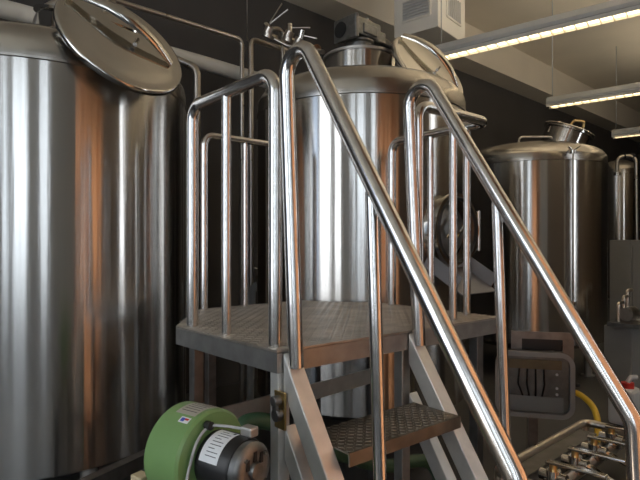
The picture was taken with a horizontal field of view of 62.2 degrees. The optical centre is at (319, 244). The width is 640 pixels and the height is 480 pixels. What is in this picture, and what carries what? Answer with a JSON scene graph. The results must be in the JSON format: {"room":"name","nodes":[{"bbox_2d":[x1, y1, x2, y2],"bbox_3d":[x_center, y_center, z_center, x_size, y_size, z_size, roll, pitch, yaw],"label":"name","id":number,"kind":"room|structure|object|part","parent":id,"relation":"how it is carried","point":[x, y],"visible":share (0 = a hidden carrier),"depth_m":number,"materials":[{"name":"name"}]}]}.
{"room":"processing plant","nodes":[
{"label":"processing plant","id":0,"kind":"room"},
{"bbox_2d":[0,0,636,392],"bbox_3d":[1.320,-0.980,8.155,21.400,5.050,0.200,0,0,-43],"label":"wall","id":1,"kind":"structure","parent":0,"point":[509,115],"depth_m":5.95,"materials":[{"name":"grey paint"}]},
{"bbox_2d":[0,0,267,89],"bbox_3d":[-1.653,-1.710,4.542,0.342,0.234,3.680,0,0,43],"label":"duct","id":2,"kind":"object","parent":1,"relation":"attached to","point":[9,10],"visible":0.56,"depth_m":4.93,"materials":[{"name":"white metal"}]},
{"bbox_2d":[284,0,639,141],"bbox_3d":[1.530,-3.230,7.928,21.000,0.550,0.420,0,0,-43],"label":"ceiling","id":3,"kind":"structure","parent":1,"relation":"attached to","point":[509,68],"depth_m":9.52,"materials":[{"name":"beige paint"}]},
{"bbox_2d":[52,305,639,479],"bbox_3d":[4.099,1.620,5.142,21.400,0.150,8.400,0,0,-43],"label":"floor","id":4,"kind":"structure","parent":0,"point":[591,387],"depth_m":4.69,"materials":[{"name":"concrete"}]},
{"bbox_2d":[0,0,186,479],"bbox_3d":[-1.731,0.054,3.418,1.857,2.982,1.774,0,0,0],"label":"tank","id":5,"kind":"object","parent":4,"relation":"on","point":[93,107],"visible":0.96,"depth_m":2.74,"materials":[{"name":"metal"}]},
{"bbox_3d":[-1.434,-1.346,3.059,0.583,0.183,0.091,0,0,19],"label":"hinge arm","id":6,"kind":"part","parent":5,"relation":"part of","materials":[{"name":"metal"}]},
{"bbox_3d":[-1.274,1.355,2.920,0.089,0.380,0.089,0,0,0],"label":"leg","id":7,"kind":"part","parent":5,"relation":"part of","materials":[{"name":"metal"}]},
{"bbox_3d":[-1.083,-1.101,2.904,0.412,0.612,0.716,0,0,40],"label":"manway lid","id":8,"kind":"part","parent":5,"relation":"part of","materials":[{"name":"metal"}]},
{"bbox_2d":[78,449,144,479],"bbox_3d":[-0.877,1.262,2.417,0.050,0.566,0.600,0,0,27],"label":"shelf","id":9,"kind":"object","parent":4,"relation":"on","point":[119,470],"visible":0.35,"depth_m":2.36,"materials":[{"name":"metal"}]},
{"bbox_2d":[115,0,243,401],"bbox_3d":[-1.459,-0.246,4.505,1.951,3.543,0.043,0,0,-43],"label":"pipe","id":10,"kind":"object","parent":4,"relation":"on","point":[121,2],"visible":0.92,"depth_m":5.13,"materials":[{"name":"metal"}]},
{"bbox_2d":[176,55,200,308],"bbox_3d":[-1.183,-0.059,4.298,0.464,3.169,0.060,0,0,14],"label":"pipe","id":11,"kind":"object","parent":4,"relation":"on","point":[193,67],"visible":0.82,"depth_m":4.23,"materials":[{"name":"metal"}]},
{"bbox_2d":[131,401,269,479],"bbox_3d":[-0.350,1.021,1.595,0.402,1.048,0.320,0,0,35],"label":"burner blower","id":12,"kind":"object","parent":4,"relation":"on","point":[192,440],"visible":1,"depth_m":1.53,"materials":[{"name":"green metal"}]},
{"bbox_3d":[-0.266,0.640,1.560,0.132,0.168,0.168,0,0,35],"label":"motor","id":13,"kind":"part","parent":12,"relation":"part of","materials":[{"name":"black plastic"}]},
{"bbox_2d":[246,267,256,399],"bbox_3d":[-0.575,0.875,4.937,0.230,1.341,0.169,0,0,14],"label":"pipe","id":14,"kind":"object","parent":4,"relation":"on","point":[252,291],"visible":0.32,"depth_m":4.92,"materials":[{"name":"grey metal"}]},
{"bbox_2d":[248,38,288,291],"bbox_3d":[-0.400,-0.254,5.400,0.750,3.557,0.237,0,0,-26],"label":"pipe","id":15,"kind":"object","parent":4,"relation":"on","point":[252,41],"visible":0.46,"depth_m":5.14,"materials":[{"name":"metal"}]},
{"bbox_2d":[272,27,284,60],"bbox_3d":[-0.418,-0.325,5.281,0.044,3.701,0.207,0,0,33],"label":"pipe","id":16,"kind":"object","parent":4,"relation":"on","point":[278,29],"visible":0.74,"depth_m":5.33,"materials":[{"name":"metal"}]},
{"bbox_2d":[176,69,495,479],"bbox_3d":[-0.021,0.447,2.733,1.413,2.195,1.309,0,0,-39],"label":"work platform","id":17,"kind":"object","parent":4,"relation":"on","point":[254,335],"visible":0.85,"depth_m":2.36,"materials":[{"name":"metal"}]},
{"bbox_3d":[-0.564,0.995,2.419,0.050,1.100,0.050,0,0,-39],"label":"leg","id":18,"kind":"part","parent":17,"relation":"part of","materials":[{"name":"metal"}]},
{"bbox_3d":[-0.624,0.995,3.015,0.050,1.100,0.050,0,0,-39],"label":"leg","id":19,"kind":"part","parent":17,"relation":"part of","materials":[{"name":"metal"}]},
{"bbox_3d":[-0.383,-0.129,2.167,0.039,0.992,0.039,0,0,0],"label":"rail post","id":20,"kind":"part","parent":17,"relation":"part of","materials":[{"name":"metal"}]},
{"bbox_3d":[-0.368,-0.143,2.149,0.464,1.015,0.522,0,0,0],"label":"guard rail","id":21,"kind":"part","parent":17,"relation":"part of","materials":[{"name":"metal"}]},
{"bbox_3d":[-0.424,-0.140,3.197,0.640,1.010,0.040,0,0,-39],"label":"guard rail","id":22,"kind":"part","parent":17,"relation":"part of","materials":[{"name":"metal"}]},
{"bbox_3d":[-0.448,-0.129,3.178,0.032,0.992,0.032,0,0,0],"label":"rail post","id":23,"kind":"part","parent":17,"relation":"part of","materials":[{"name":"metal"}]},
{"bbox_3d":[-0.142,0.995,1.873,0.050,1.100,0.050,0,0,-39],"label":"leg","id":24,"kind":"part","parent":17,"relation":"part of","materials":[{"name":"metal"}]},
{"bbox_3d":[-0.137,0.570,1.833,0.010,0.130,0.062,0,0,-39],"label":"latch plate","id":25,"kind":"part","parent":17,"relation":"part of","materials":[{"name":"gold metal"}]},
{"bbox_3d":[-0.035,0.410,2.741,1.403,0.070,1.270,0,0,-39],"label":"edge frame","id":26,"kind":"part","parent":17,"relation":"part of","materials":[{"name":"metal"}]},
{"bbox_2d":[238,412,434,479],"bbox_3d":[0.267,1.106,2.516,1.570,0.883,0.184,0,0,-35],"label":"hose","id":27,"kind":"object","parent":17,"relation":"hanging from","point":[262,420],"visible":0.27,"depth_m":2.31,"materials":[{"name":"green rubber"}]},
{"bbox_3d":[0.338,0.995,3.322,0.050,1.100,0.050,0,0,-39],"label":"leg","id":28,"kind":"part","parent":17,"relation":"part of","materials":[{"name":"metal"}]},
{"bbox_3d":[0.354,0.995,2.290,0.050,1.100,0.050,0,0,-39],"label":"leg","id":29,"kind":"part","parent":17,"relation":"part of","materials":[{"name":"metal"}]},
{"bbox_3d":[0.626,-0.129,2.989,0.039,0.992,0.039,0,0,0],"label":"rail post","id":30,"kind":"part","parent":17,"relation":"part of","materials":[{"name":"metal"}]},
{"bbox_3d":[0.631,-0.143,2.790,0.442,1.015,0.917,0,0,0],"label":"guard rail","id":31,"kind":"part","parent":17,"relation":"part of","materials":[{"name":"metal"}]},
{"bbox_3d":[0.651,-0.129,2.590,0.039,0.992,0.039,0,0,0],"label":"rail post","id":32,"kind":"part","parent":17,"relation":"part of","materials":[{"name":"metal"}]},
{"bbox_3d":[0.775,-0.129,2.795,0.039,0.992,0.039,0,0,0],"label":"rail post","id":33,"kind":"part","parent":17,"relation":"part of","materials":[{"name":"metal"}]},
{"bbox_3d":[0.771,0.995,2.617,0.050,1.100,0.050,0,0,-39],"label":"leg","id":34,"kind":"part","parent":17,"relation":"part of","materials":[{"name":"metal"}]},
{"bbox_2d":[256,12,494,453],"bbox_3d":[0.336,-0.130,4.165,1.686,3.349,1.825,0,0,0],"label":"tank","id":35,"kind":"object","parent":4,"relation":"on","point":[364,73],"visible":0.57,"depth_m":3.49,"materials":[{"name":"metal"}]},
{"bbox_2d":[270,37,324,53],"bbox_3d":[-0.156,-1.844,4.927,0.261,0.410,0.828,0,0,-41],"label":"pipe","id":36,"kind":"object","parent":35,"relation":"attached to","point":[318,47],"visible":0.45,"depth_m":5.13,"materials":[{"name":"metal"}]},
{"bbox_2d":[262,3,287,39],"bbox_3d":[-0.434,-2.163,5.144,0.255,0.368,0.163,0,0,0],"label":"valve","id":37,"kind":"object","parent":36,"relation":"attached to","point":[267,33],"visible":0.98,"depth_m":5.12,"materials":[{"name":"metal"}]},
{"bbox_3d":[-0.427,-2.252,5.150,0.124,0.189,0.026,0,0,0],"label":"locking lever","id":38,"kind":"part","parent":37,"relation":"part of","materials":[{"name":"metal"}]},
{"bbox_3d":[-0.398,-2.214,5.138,0.186,0.142,0.030,0,0,8],"label":"lever","id":39,"kind":"part","parent":37,"relation":"part of","materials":[{"name":"metal"}]},
{"bbox_2d":[282,23,309,43],"bbox_3d":[-0.240,-2.066,5.211,0.279,0.212,0.131,0,0,-25],"label":"valve","id":40,"kind":"object","parent":36,"relation":"attached to","point":[288,35],"visible":0.91,"depth_m":5.16,"materials":[{"name":"metal"}]},
{"bbox_3d":[-0.297,-2.120,5.203,0.061,0.104,0.062,0,0,0],"label":"stem","id":41,"kind":"part","parent":40,"relation":"part of","materials":[{"name":"metal"}]},
{"bbox_3d":[-0.195,-2.135,5.210,0.200,0.028,0.030,0,0,-6],"label":"lever","id":42,"kind":"part","parent":40,"relation":"part of","materials":[{"name":"metal"}]},
{"bbox_2d":[292,29,316,44],"bbox_3d":[-0.155,-1.960,5.101,0.240,0.214,0.141,0,0,-19],"label":"valve","id":43,"kind":"object","parent":36,"relation":"attached to","point":[301,35],"visible":0.56,"depth_m":5.06,"materials":[{"name":"metal"}]},
{"bbox_3d":[-0.181,-2.010,5.088,0.056,0.113,0.085,0,0,-43],"label":"stem","id":44,"kind":"part","parent":43,"relation":"part of","materials":[{"name":"metal"}]},
{"bbox_3d":[0.518,-1.650,4.389,0.120,0.120,0.120,0,0,-42],"label":"motor","id":45,"kind":"part","parent":35,"relation":"part of","materials":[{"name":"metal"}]},
{"bbox_3d":[0.835,-1.351,4.085,0.690,0.602,0.379,0,0,-39],"label":"manway lid","id":46,"kind":"part","parent":35,"relation":"part of","materials":[{"name":"metal"}]},
{"bbox_3d":[0.880,-0.100,3.614,0.400,0.400,0.055,0,0,-41],"label":"manway door","id":47,"kind":"part","parent":35,"relation":"part of","materials":[{"name":"metal"}]},
{"bbox_3d":[1.118,-0.100,3.740,0.026,0.280,0.026,0,0,0],"label":"hinge rod","id":48,"kind":"part","parent":35,"relation":"part of","materials":[{"name":"metal"}]},
{"bbox_2d":[279,41,639,479],"bbox_3d":[0.437,0.424,1.714,0.716,2.244,1.016,0,0,-39],"label":"stair","id":49,"kind":"structure","parent":4,"relation":"on","point":[309,445],"depth_m":1.81,"materials":[{"name":"metal"}]},
{"bbox_3d":[0.167,0.456,1.531,0.039,1.224,0.089,0,0,-39],"label":"handrail post","id":50,"kind":"part","parent":49,"relation":"part of","materials":[{"name":"metal"}]},
{"bbox_3d":[0.185,0.424,1.508,0.055,2.244,1.016,0,0,-39],"label":"handrail","id":51,"kind":"part","parent":49,"relation":"part of","materials":[{"name":"metal"}]},
{"bbox_3d":[0.671,0.456,1.942,0.039,1.224,0.089,0,0,-39],"label":"handrail post","id":52,"kind":"part","parent":49,"relation":"part of","materials":[{"name":"metal"}]},
{"bbox_3d":[0.689,0.424,1.919,0.055,2.244,1.016,0,0,-39],"label":"handrail","id":53,"kind":"part","parent":49,"relation":"part of","materials":[{"name":"metal"}]},
{"bbox_2d":[495,331,579,479],"bbox_3d":[1.450,1.069,3.564,0.530,0.952,0.222,0,0,14],"label":"control box","id":54,"kind":"object","parent":4,"relation":"on","point":[542,384],"visible":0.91,"depth_m":3.48,"materials":[{"name":"metal"}]},
{"bbox_3d":[1.428,1.337,3.558,0.060,0.417,0.050,0,0,14],"label":"post","id":55,"kind":"part","parent":54,"relation":"part of","materials":[{"name":"metal"}]},
{"bbox_3d":[1.409,0.918,3.486,0.490,0.430,0.030,0,0,14],"label":"frame","id":56,"kind":"part","parent":54,"relation":"part of","materials":[{"name":"grey plastic"}]},
{"bbox_3d":[1.428,1.537,3.558,0.240,0.016,0.200,0,0,14],"label":"foot plate","id":57,"kind":"part","parent":54,"relation":"part of","materials":[{"name":"metal"}]},
{"bbox_3d":[1.516,0.683,3.620,0.400,0.180,0.012,0,0,14],"label":"instrument frame","id":58,"kind":"part","parent":54,"relation":"part of","materials":[{"name":"metal"}]},
{"bbox_2d":[575,390,601,442],"bbox_3d":[1.603,1.226,3.151,0.142,0.560,0.722,0,0,18],"label":"hose","id":59,"kind":"object","parent":54,"relation":"hanging from","point":[587,400],"visible":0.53,"depth_m":3.29,"materials":[{"name":"yellow rubber"}]},
{"bbox_2d":[471,119,608,376],"bbox_3d":[2.660,-0.004,6.726,1.814,3.098,1.922,0,0,0],"label":"tank","id":60,"kind":"object","parent":4,"relation":"on","point":[557,184],"visible":0.77,"depth_m":5.96,"materials":[{"name":"metal"}]},
{"bbox_3d":[2.630,-1.243,6.455,0.488,0.183,0.028,0,0,-6],"label":"grab handle","id":61,"kind":"part","parent":60,"relation":"part of","materials":[{"name":"metal"}]},
{"bbox_3d":[3.147,-1.487,6.489,0.211,0.099,0.049,0,0,-7],"label":"handle","id":62,"kind":"part","parent":60,"relation":"part of","materials":[{"name":"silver metal"}]},
{"bbox_3d":[3.169,1.335,6.271,0.089,0.420,0.089,0,0,0],"label":"leg","id":63,"kind":"part","parent":60,"relation":"part of","materials":[{"name":"metal"}]},
{"bbox_3d":[3.169,1.538,6.271,0.150,0.015,0.150,0,0,0],"label":"foot plate","id":64,"kind":"part","parent":60,"relation":"part of","materials":[{"name":"metal"}]},
{"bbox_2d":[494,419,625,479],"bbox_3d":[1.306,1.225,2.351,0.990,0.641,0.660,0,0,-42],"label":"cart","id":65,"kind":"object","parent":4,"relation":"on","point":[596,462],"visible":0.92,"depth_m":2.49,"materials":[{"name":"metal"}]},
{"bbox_3d":[0.763,1.256,2.265,0.034,0.577,0.034,0,0,0],"label":"leg","id":66,"kind":"part","parent":65,"relation":"part of","materials":[{"name":"metal"}]},
{"bbox_3d":[0.985,0.933,2.236,0.031,0.030,0.031,0,0,0],"label":"stem","id":67,"kind":"part","parent":65,"relation":"part of","materials":[{"name":"gold metal"}]},
{"bbox_3d":[1.148,0.933,2.384,0.031,0.030,0.031,0,0,0],"label":"stem","id":68,"kind":"part","parent":65,"relation":"part of","materials":[{"name":"gold metal"}]},
{"bbox_3d":[1.046,0.915,2.170,0.034,0.022,0.240,0,0,-42],"label":"lever","id":69,"kind":"part","parent":65,"relation":"part of","materials":[{"name":"metal"}]},
{"bbox_3d":[1.446,1.256,2.884,0.034,0.577,0.034,0,0,0],"label":"leg","id":70,"kind":"part","parent":65,"relation":"part of","materials":[{"name":"metal"}]},
{"bbox_3d":[1.311,0.933,2.532,0.031,0.030,0.031,0,0,0],"label":"stem","id":71,"kind":"part","parent":65,"relation":"part of","materials":[{"name":"gold metal"}]},
{"bbox_3d":[1.209,0.915,2.317,0.034,0.022,0.240,0,0,-42],"label":"lever","id":72,"kind":"part","parent":65,"relation":"part of","materials":[{"name":"metal"}]},
{"bbox_3d":[1.227,0.998,2.242,0.047,0.063,0.213,0,0,-28],"label":"spout","id":73,"kind":"part","parent":65,"relation":"part of","materials":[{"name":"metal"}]},
{"bbox_3d":[1.372,0.915,2.465,0.034,0.022,0.240,0,0,-42],"label":"lever","id":74,"kind":"part","parent":65,"relation":"part of","materials":[{"name":"metal"}]},
{"bbox_3d":[1.474,0.933,2.679,0.031,0.030,0.031,0,0,0],"label":"stem","id":75,"kind":"part","parent":65,"relation":"part of","materials":[{"name":"gold metal"}]},
{"bbox_3d":[1.535,0.915,2.613,0.034,0.022,0.240,0,0,-42],"label":"lever","id":76,"kind":"part","parent":65,"relation":"part of","materials":[{"name":"metal"}]},
{"bbox_3d":[1.390,0.998,2.390,0.047,0.063,0.213,0,0,-28],"label":"spout","id":77,"kind":"part","parent":65,"relation":"part of","materials":[{"name":"metal"}]},
{"bbox_2d":[604,288,639,388],"bbox_3d":[3.322,1.022,5.650,0.586,1.081,0.468,0,0,-38],"label":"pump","id":78,"kind":"object","parent":4,"relation":"on","point":[621,336],"visible":0.94,"depth_m":5.60,"materials":[{"name":"metal"}]},
{"bbox_3d":[3.248,1.202,5.700,0.260,0.686,0.280,0,0,-43],"label":"casing","id":79,"kind":"part","parent":78,"relation":"part of","materials":[{"name":"grey metal"}]},
{"bbox_3d":[3.248,0.829,5.580,0.360,0.040,0.300,0,0,-43],"label":"plate","id":80,"kind":"part","parent":78,"relation":"part of","materials":[{"name":"metal"}]},
{"bbox_2d":[608,160,638,300],"bbox_3d":[6.300,-0.130,11.200,0.754,3.350,0.754,0,0,0],"label":"tank","id":81,"kind":"object","parent":4,"relation":"on","point":[621,187],"visible":0.3,"depth_m":10.87,"materials":[{"name":"metal"}]},
{"bbox_2d":[613,153,637,239],"bbox_3d":[5.517,-0.056,9.555,0.408,3.201,0.118,0,0,18],"label":"loop","id":82,"kind":"object","parent":81,"relation":"attached to","point":[623,155],"visible":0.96,"depth_m":9.48,"materials":[{"name":"metal"}]},
{"bbox_2d":[608,375,639,425],"bbox_3d":[2.639,1.334,4.600,0.220,0.422,0.200,0,0,-43],"label":"jerry can","id":83,"kind":"object","parent":4,"relation":"on","point":[634,392],"visible":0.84,"depth_m":4.55,"materials":[{"name":"white plastic"}]},
{"bbox_3d":[2.690,1.161,4.580,0.097,0.076,0.039,0,0,0],"label":"spout","id":84,"kind":"part","parent":83,"relation":"part of","materials":[{"name":"grey plastic"}]},
{"bbox_2d":[610,240,639,320],"bbox_3d":[4.740,0.734,8.194,0.520,1.622,0.316,0,0,-43],"label":"tall cabinet","id":85,"kind":"object","parent":4,"relation":"on","point":[624,254],"visible":0.55,"depth_m":8.03,"materials":[{"name":"grey metal"}]},
{"bbox_3d":[4.843,0.613,8.082,0.460,1.200,0.012,0,0,-43],"label":"door","id":86,"kind":"part","parent":85,"relation":"part of","materials":[{"name":"grey metal"}]},
{"bbox_2d":[465,0,639,112],"bbox_3d":[4.099,-3.580,5.142,21.400,0.150,8.400,0,0,-43],"label":"ceiling","id":87,"kind":"structure","parent":0,"point":[587,55],"depth_m":9.17,"materials":[{"name":"beige paint"}]},
{"bbox_2d":[394,0,464,44],"bbox_3d":[1.246,-2.901,5.983,0.559,1.203,0.679,0,0,40],"label":"vent box","id":88,"kind":"object","parent":87,"relation":"attached to","point":[419,18],"visible":0.92,"depth_m":5.78,"materials":[{"name":"white metal"},{"name":"grey enamel"}]},
{"bbox_2d":[401,0,430,23],"bbox_3d":[1.037,-2.560,5.732,0.289,0.240,0.246,0,0,0],"label":"grille","id":89,"kind":"object","parent":88,"relation":"attached to","point":[412,11],"depth_m":5.74,"materials":[{"name":"white metal"}]},
{"bbox_2d":[446,0,461,26],"bbox_3d":[1.476,-2.600,5.842,0.246,0.280,0.289,0,0,0],"label":"grille","id":90,"kind":"object","parent":88,"relation":"attached to","point":[453,7],"depth_m":5.84,"materials":[{"name":"white metal"}]},
{"bbox_2d":[435,0,639,59],"bbox_3d":[3.147,-2.700,3.884,5.000,1.611,0.170,0,0,38],"label":"ceiling light","id":91,"kind":"object","parent":87,"relation":"hanging from","point":[613,10],"visible":0.84,"depth_m":4.74,"materials":[{"name":"grey metal"}]},
{"bbox_2d":[546,0,639,108],"bbox_3d":[5.107,-2.700,5.774,5.000,1.611,0.170,0,0,38],"label":"ceiling light","id":92,"kind":"object","parent":87,"relation":"hanging from","point":[633,89],"visible":1,"depth_m":6.95,"materials":[{"name":"grey metal"}]},
{"bbox_2d":[552,93,637,106],"bbox_3d":[5.107,-1.924,5.774,4.920,0.008,0.130,0,0,38],"label":"diffuser","id":93,"kind":"object","parent":92,"relation":"attached to","point":[591,98],"depth_m":6.97,"materials":[{"name":"beige plastic"}]},
{"bbox_2d":[616,46,616,85],"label":"ceiling light","id":94,"kind":"object","parent":87,"relation":"hanging from","point":[616,46],"depth_m":9.35,"materials":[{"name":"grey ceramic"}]},
{"bbox_2d":[611,99,639,138],"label":"ceiling light","id":95,"kind":"object","parent":87,"relation":"hanging from","point":[626,132],"depth_m":9.23,"materials":[{"name":"grey metal"}]},
{"bbox_2d":[637,142,639,239],"bbox_3d":[11.890,-0.980,12.329,0.200,5.050,8.000,0,0,-43],"label":"wall","id":96,"kind":"structure","parent":0,"point":[638,143],"depth_m":15.16,"materials":[{"name":"grey paint"}]}
]}

